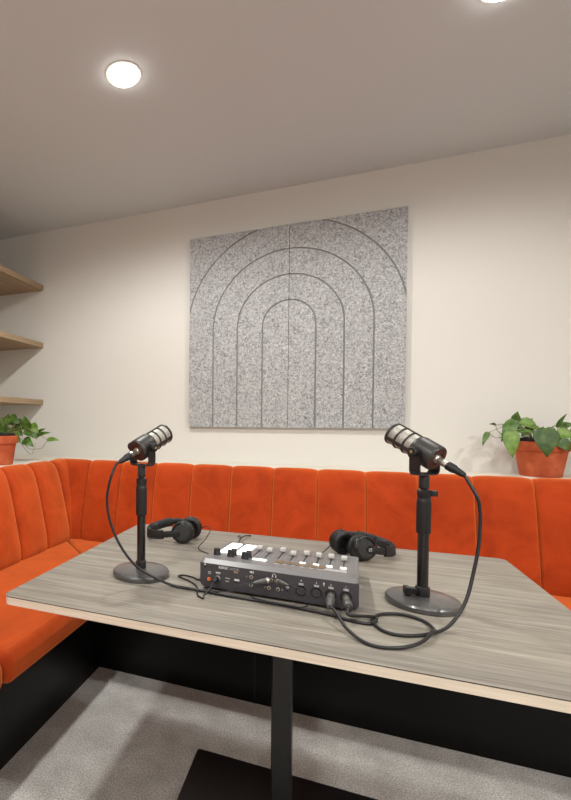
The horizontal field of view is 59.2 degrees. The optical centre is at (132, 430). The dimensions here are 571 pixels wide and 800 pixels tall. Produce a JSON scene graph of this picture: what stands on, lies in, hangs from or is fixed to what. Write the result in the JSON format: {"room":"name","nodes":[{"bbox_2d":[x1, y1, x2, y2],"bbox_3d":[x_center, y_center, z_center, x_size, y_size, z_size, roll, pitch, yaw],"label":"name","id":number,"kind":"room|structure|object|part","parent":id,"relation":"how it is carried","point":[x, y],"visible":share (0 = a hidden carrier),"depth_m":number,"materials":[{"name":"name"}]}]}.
{"room":"podcast studio","nodes":[
{"label":"podcast studio","id":0,"kind":"room"},
{"bbox_2d":[0,0,570,239],"bbox_3d":[0.027,-1.466,0.362,4.770,0.100,5.330,1,1,23],"label":"ceiling","id":1,"kind":"structure","parent":0,"point":[231,98],"depth_m":1.98,"materials":[{"name":"grey paint"}]},
{"bbox_2d":[106,61,141,87],"bbox_3d":[-0.039,-1.434,1.883,0.146,0.018,0.146,1,1,23],"label":"recessed light","id":2,"kind":"object","parent":1,"relation":"in","point":[121,74],"visible":1,"depth_m":1.86,"materials":[{"name":"white plastic"}]},
{"bbox_2d":[481,0,502,2],"bbox_3d":[1.190,-1.421,1.481,0.146,0.018,0.146,1,1,23],"label":"recessed light","id":3,"kind":"object","parent":1,"relation":"in","point":[484,1],"visible":1,"depth_m":1.54,"materials":[{"name":"white plastic"}]},
{"bbox_2d":[0,135,570,474],"bbox_3d":[1.045,-0.171,2.792,4.770,2.565,0.100,1,1,23],"label":"wall","id":4,"kind":"structure","parent":0,"point":[488,321],"depth_m":2.64,"materials":[{"name":"white paint"}]},
{"bbox_2d":[189,206,407,427],"bbox_3d":[0.926,-0.619,2.764,1.212,1.198,0.030,1,1,23],"label":"acoustic panel","id":5,"kind":"object","parent":4,"relation":"attached to","point":[322,344],"visible":1,"depth_m":2.72,"materials":[{"name":"grey fabric"}]},
{"bbox_2d":[71,457,570,478],"bbox_3d":[1.327,0.223,2.444,3.770,0.030,0.330,1,1,23],"label":"trim","id":6,"kind":"structure","parent":4,"relation":"attached to","point":[317,467],"depth_m":2.61,"materials":[{"name":"beige paint"}]},
{"bbox_2d":[482,411,570,477],"bbox_3d":[1.887,0.060,2.176,0.349,0.310,0.273,0,1,-14],"label":"potted plant","id":7,"kind":"object","parent":6,"relation":"on","point":[544,454],"visible":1,"depth_m":2.15,"materials":[{"name":"green plant"}]},
{"bbox_3d":[1.944,0.132,2.217,0.219,0.166,0.219,1,1,23],"label":"pot","id":8,"kind":"part","parent":7,"relation":"part of","materials":[{"name":"ceramic"}]},
{"bbox_2d":[0,667,570,799],"bbox_3d":[0.013,1.199,0.410,4.770,0.100,5.330,1,1,23],"label":"floor","id":9,"kind":"structure","parent":0,"point":[120,735],"depth_m":1.62,"materials":[{"name":"grey carpet"}]},
{"bbox_2d":[0,458,570,777],"bbox_3d":[0.477,0.687,0.579,3.760,0.923,3.820,1,1,23],"label":"banquette","id":10,"kind":"object","parent":9,"relation":"on","point":[53,512],"visible":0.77,"depth_m":2.04,"materials":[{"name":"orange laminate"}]},
{"bbox_2d":[0,666,1,687],"bbox_3d":[-0.911,0.730,1.072,0.740,0.099,0.996,1,1,23],"label":"seat cushion","id":11,"kind":"object","parent":10,"relation":"on","point":[0,666],"depth_m":1.37,"materials":[{"name":"orange fabric"}]},
{"bbox_3d":[-1.129,0.446,1.250,0.194,0.483,3.800,1,1,23],"label":"backrest","id":12,"kind":"part","parent":10,"relation":"part of","materials":[{"name":"orange fabric"}]},
{"bbox_2d":[0,541,86,683],"bbox_3d":[-0.430,0.712,2.201,0.740,0.099,1.446,1,1,23],"label":"seat cushion","id":13,"kind":"object","parent":10,"relation":"on","point":[26,635],"depth_m":1.68,"materials":[{"name":"orange fabric"}]},
{"bbox_3d":[1.190,0.440,2.243,3.760,0.483,0.194,1,1,23],"label":"backrest","id":14,"kind":"part","parent":10,"relation":"part of","materials":[{"name":"orange fabric"}]},
{"bbox_2d":[68,539,570,609],"bbox_3d":[0.589,0.718,2.174,2.645,0.099,0.760,1,1,23],"label":"seat cushion","id":15,"kind":"object","parent":10,"relation":"on","point":[76,547],"depth_m":2.58,"materials":[{"name":"orange fabric"}]},
{"bbox_2d":[6,524,570,799],"bbox_3d":[0.406,0.760,1.255,1.192,0.750,0.851,1,1,23],"label":"meeting table","id":16,"kind":"object","parent":9,"relation":"on","point":[510,641],"visible":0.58,"depth_m":1.02,"materials":[{"name":"grey wood"}]},
{"bbox_2d":[113,466,168,583],"bbox_3d":[0.022,0.238,1.242,0.150,0.291,0.150,1,1,23],"label":"microphone stand","id":17,"kind":"object","parent":16,"relation":"on","point":[125,572],"visible":0.94,"depth_m":1.23,"materials":[{"name":"grey metal"}]},
{"bbox_3d":[0.023,0.112,1.240,0.022,0.039,0.022,1,1,23],"label":"rod","id":18,"kind":"part","parent":17,"relation":"part of","materials":[{"name":"black metal"}]},
{"bbox_2d":[128,424,172,466],"bbox_3d":[0.049,0.037,1.261,0.129,0.110,0.100,-1,1,-43],"label":"microphone","id":19,"kind":"object","parent":17,"relation":"on","point":[147,444],"visible":0.98,"depth_m":1.23,"materials":[{"name":"grey metal"}]},
{"bbox_3d":[0.051,0.043,1.210,0.021,0.021,0.021,-1,1,-43],"label":"pivot knob","id":20,"kind":"part","parent":19,"relation":"part of","materials":[{"name":"black rubber"}]},
{"bbox_2d":[149,426,170,447],"bbox_3d":[0.066,0.021,1.276,0.079,0.070,0.050,-1,1,-43],"label":"grille","id":21,"kind":"object","parent":19,"relation":"attached to","point":[160,435],"depth_m":1.26,"materials":[{"name":"grey metal"}]},
{"bbox_2d":[147,516,201,542],"bbox_3d":[0.142,0.340,1.619,0.188,0.078,0.128,1,1,17],"label":"headphones","id":22,"kind":"object","parent":16,"relation":"on","point":[189,528],"visible":1,"depth_m":1.58,"materials":[{"name":"black plastic"}]},
{"bbox_3d":[0.118,0.347,1.567,0.079,0.033,0.010,1,1,26],"label":"slider arm","id":23,"kind":"part","parent":22,"relation":"part of","materials":[{"name":"black plastic"}]},
{"bbox_3d":[0.161,0.327,1.671,0.096,0.029,0.012,0,1,8],"label":"slider arm","id":24,"kind":"part","parent":22,"relation":"part of","materials":[{"name":"black plastic"}]},
{"bbox_2d":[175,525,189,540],"bbox_3d":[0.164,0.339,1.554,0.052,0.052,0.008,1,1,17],"label":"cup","id":25,"kind":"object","parent":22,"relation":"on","point":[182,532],"depth_m":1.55,"materials":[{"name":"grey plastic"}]},
{"bbox_2d":[173,521,193,542],"bbox_3d":[0.167,0.340,1.565,0.072,0.072,0.030,1,1,17],"label":"ear cup","id":26,"kind":"object","parent":22,"relation":"on","point":[183,531],"depth_m":1.55,"materials":[{"name":"black plastic"}]},
{"bbox_2d":[177,520,194,540],"bbox_3d":[0.173,0.342,1.584,0.075,0.075,0.024,1,1,17],"label":"cushion","id":27,"kind":"object","parent":22,"relation":"on","point":[183,522],"depth_m":1.56,"materials":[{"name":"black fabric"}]},
{"bbox_2d":[184,517,201,538],"bbox_3d":[0.201,0.339,1.622,0.075,0.075,0.021,1,1,17],"label":"cushion","id":28,"kind":"object","parent":22,"relation":"on","point":[196,523],"depth_m":1.61,"materials":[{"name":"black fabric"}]},
{"bbox_2d":[185,516,201,528],"bbox_3d":[0.207,0.337,1.640,0.072,0.072,0.028,1,1,17],"label":"ear cup","id":29,"kind":"object","parent":22,"relation":"on","point":[196,523],"depth_m":1.61,"materials":[{"name":"black plastic"}]},
{"bbox_2d":[178,574,219,598],"bbox_3d":[0.188,0.365,1.272,0.115,0.038,0.411,1,1,14],"label":"power cable","id":30,"kind":"object","parent":16,"relation":"on","point":[216,579],"visible":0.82,"depth_m":1.11,"materials":[{"name":"black rubber"}]},
{"bbox_2d":[198,526,271,591],"bbox_3d":[0.235,0.357,1.344,0.147,0.052,0.572,0,1,-2],"label":"headphone cable","id":31,"kind":"object","parent":16,"relation":"on","point":[267,580],"visible":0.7,"depth_m":1.06,"materials":[{"name":"grey plastic"}]},
{"bbox_2d":[106,449,377,624],"bbox_3d":[0.227,0.219,1.082,0.611,0.336,0.092,1,1,24],"label":"microphone cable","id":32,"kind":"object","parent":16,"relation":"on","point":[347,603],"visible":0.98,"depth_m":1.09,"materials":[{"name":"black rubber"}]},
{"bbox_3d":[0.399,1.131,1.264,0.610,0.008,0.565,1,1,23],"label":"plate","id":33,"kind":"part","parent":16,"relation":"part of","materials":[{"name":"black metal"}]},
{"bbox_2d":[200,542,358,609],"bbox_3d":[0.384,0.344,1.192,0.352,0.085,0.285,1,1,26],"label":"mixer","id":34,"kind":"object","parent":16,"relation":"on","point":[318,574],"visible":0.94,"depth_m":1.10,"materials":[{"name":"grey metal"}]},
{"bbox_3d":[0.216,0.310,1.197,0.018,0.019,0.018,1,1,26],"label":"volume knob","id":35,"kind":"part","parent":34,"relation":"part of","materials":[{"name":"black plastic"}]},
{"bbox_3d":[0.247,0.311,1.179,0.018,0.019,0.018,1,1,26],"label":"volume knob","id":36,"kind":"part","parent":34,"relation":"part of","materials":[{"name":"black plastic"}]},
{"bbox_3d":[0.279,0.311,1.158,0.018,0.019,0.018,1,1,26],"label":"volume knob","id":37,"kind":"part","parent":34,"relation":"part of","materials":[{"name":"black plastic"}]},
{"bbox_3d":[0.294,0.313,1.180,0.015,0.018,0.015,1,1,26],"label":"volume knob","id":38,"kind":"part","parent":34,"relation":"part of","materials":[{"name":"black plastic"}]},
{"bbox_3d":[0.384,0.328,1.193,0.352,0.028,0.283,1,1,26],"label":"lid","id":39,"kind":"part","parent":34,"relation":"part of","materials":[{"name":"grey metal"}]},
{"bbox_2d":[296,585,306,595],"bbox_3d":[0.376,0.357,1.040,0.023,0.024,0.004,1,1,23],"label":"socket","id":40,"kind":"object","parent":34,"relation":"attached to","point":[299,592],"depth_m":1.04,"materials":[{"name":"grey"}]},
{"bbox_2d":[311,587,321,597],"bbox_3d":[0.405,0.357,1.026,0.023,0.024,0.004,1,1,23],"label":"socket","id":41,"kind":"object","parent":34,"relation":"attached to","point":[316,592],"depth_m":1.03,"materials":[{"name":"grey"}]},
{"bbox_2d":[325,589,336,597],"bbox_3d":[0.431,0.357,1.013,0.023,0.024,0.004,1,1,23],"label":"socket","id":42,"kind":"object","parent":34,"relation":"attached to","point":[334,591],"depth_m":1.01,"materials":[{"name":"grey metal"}]},
{"bbox_2d":[340,591,351,600],"bbox_3d":[0.458,0.357,1.000,0.023,0.024,0.004,1,1,23],"label":"socket","id":43,"kind":"object","parent":34,"relation":"attached to","point":[349,593],"depth_m":1.00,"materials":[{"name":"grey metal"}]},
{"bbox_2d":[250,545,330,607],"bbox_3d":[0.456,0.359,1.259,0.139,0.054,0.551,1,1,30],"label":"headphone cable","id":44,"kind":"object","parent":16,"relation":"on","point":[277,581],"visible":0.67,"depth_m":1.03,"materials":[{"name":"grey plastic"}]},
{"bbox_2d":[329,529,395,560],"bbox_3d":[0.710,0.346,1.426,0.188,0.078,0.130,0,1,-13],"label":"headphones","id":45,"kind":"object","parent":16,"relation":"on","point":[362,545],"visible":0.98,"depth_m":1.39,"materials":[{"name":"black plastic"}]},
{"bbox_2d":[329,529,346,550],"bbox_3d":[0.646,0.343,1.453,0.072,0.072,0.028,0,1,-13],"label":"ear cup","id":46,"kind":"object","parent":45,"relation":"on","point":[337,540],"depth_m":1.43,"materials":[{"name":"black plastic"}]},
{"bbox_2d":[333,531,352,554],"bbox_3d":[0.651,0.345,1.434,0.075,0.075,0.021,0,1,-13],"label":"cushion","id":47,"kind":"object","parent":45,"relation":"on","point":[340,538],"depth_m":1.43,"materials":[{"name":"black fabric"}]},
{"bbox_2d":[347,534,362,555],"bbox_3d":[0.676,0.348,1.394,0.075,0.075,0.024,0,1,-13],"label":"cushion","id":48,"kind":"object","parent":45,"relation":"on","point":[354,540],"depth_m":1.37,"materials":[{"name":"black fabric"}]},
{"bbox_2d":[351,536,374,560],"bbox_3d":[0.681,0.346,1.375,0.072,0.072,0.030,0,1,-13],"label":"ear cup","id":49,"kind":"object","parent":45,"relation":"on","point":[362,547],"depth_m":1.36,"materials":[{"name":"black plastic"}]},
{"bbox_2d":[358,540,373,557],"bbox_3d":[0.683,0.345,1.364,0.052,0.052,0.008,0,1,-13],"label":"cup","id":50,"kind":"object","parent":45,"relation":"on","point":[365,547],"depth_m":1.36,"materials":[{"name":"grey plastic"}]},
{"bbox_3d":[0.729,0.354,1.374,0.079,0.033,0.010,0,1,-21],"label":"slider arm","id":51,"kind":"part","parent":45,"relation":"part of","materials":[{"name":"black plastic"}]},
{"bbox_2d":[325,457,481,649],"bbox_3d":[0.559,0.225,0.928,0.312,0.334,0.188,0,1,-4],"label":"microphone cable","id":52,"kind":"object","parent":16,"relation":"on","point":[449,466],"visible":1,"depth_m":0.94,"materials":[{"name":"black rubber"}]},
{"bbox_2d":[385,476,461,616],"bbox_3d":[0.656,0.245,1.051,0.150,0.291,0.150,1,1,23],"label":"microphone stand","id":53,"kind":"object","parent":16,"relation":"on","point":[419,599],"visible":0.95,"depth_m":1.04,"materials":[{"name":"grey metal"}]},
{"bbox_2d":[384,423,446,475],"bbox_3d":[0.646,0.040,1.070,0.100,0.117,0.129,0,1,-26],"label":"microphone","id":54,"kind":"object","parent":53,"relation":"on","point":[423,451],"visible":1,"depth_m":1.04,"materials":[{"name":"grey metal"}]},
{"bbox_2d":[387,425,419,453],"bbox_3d":[0.637,0.022,1.088,0.050,0.073,0.080,0,1,-26],"label":"grille","id":55,"kind":"object","parent":54,"relation":"attached to","point":[401,437],"depth_m":1.08,"materials":[{"name":"grey metal"}]},
{"bbox_3d":[0.622,0.045,1.030,0.021,0.021,0.021,0,1,-26],"label":"pivot knob","id":56,"kind":"part","parent":54,"relation":"part of","materials":[{"name":"black rubber"}]},
{"bbox_3d":[0.656,0.119,1.049,0.022,0.039,0.022,1,1,23],"label":"rod","id":57,"kind":"part","parent":53,"relation":"part of","materials":[{"name":"black metal"}]},
{"bbox_3d":[-2.128,-0.161,1.302,0.100,2.565,5.130,1,1,23],"label":"wall","id":58,"kind":"structure","parent":0,"visible":0},
{"bbox_2d":[0,265,42,295],"bbox_3d":[-1.260,-1.049,2.618,0.442,0.038,2.000,1,1,23],"label":"wall shelf","id":59,"kind":"object","parent":58,"relation":"attached to","point":[11,282],"visible":1,"depth_m":3.30,"materials":[{"name":"brown wood"}]},
{"bbox_2d":[0,331,42,350],"bbox_3d":[-1.262,-0.625,2.626,0.442,0.038,2.000,1,1,23],"label":"wall shelf","id":60,"kind":"object","parent":58,"relation":"attached to","point":[8,341],"visible":1,"depth_m":3.30,"materials":[{"name":"brown wood"}]},
{"bbox_2d":[0,396,42,404],"bbox_3d":[-1.264,-0.202,2.633,0.442,0.038,2.000,1,1,23],"label":"wall shelf","id":61,"kind":"object","parent":58,"relation":"attached to","point":[3,400],"visible":1,"depth_m":3.25,"materials":[{"name":"brown wood"}]},
{"bbox_2d":[0,454,82,466],"bbox_3d":[-1.520,0.224,1.592,0.800,0.030,4.130,1,1,23],"label":"ledge","id":62,"kind":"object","parent":58,"relation":"attached to","point":[25,459],"depth_m":3.14,"materials":[{"name":"beige paint"}]},
{"bbox_2d":[0,414,58,464],"bbox_3d":[-0.717,0.042,2.806,0.289,0.296,0.471,1,1,39],"label":"potted plant","id":63,"kind":"object","parent":62,"relation":"on","point":[9,437],"visible":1,"depth_m":2.80,"materials":[{"name":"green plant"}]},
{"bbox_3d":[-0.766,0.109,2.677,0.203,0.166,0.203,1,1,23],"label":"pot","id":64,"kind":"part","parent":63,"relation":"part of","materials":[{"name":"ceramic"}]}
]}

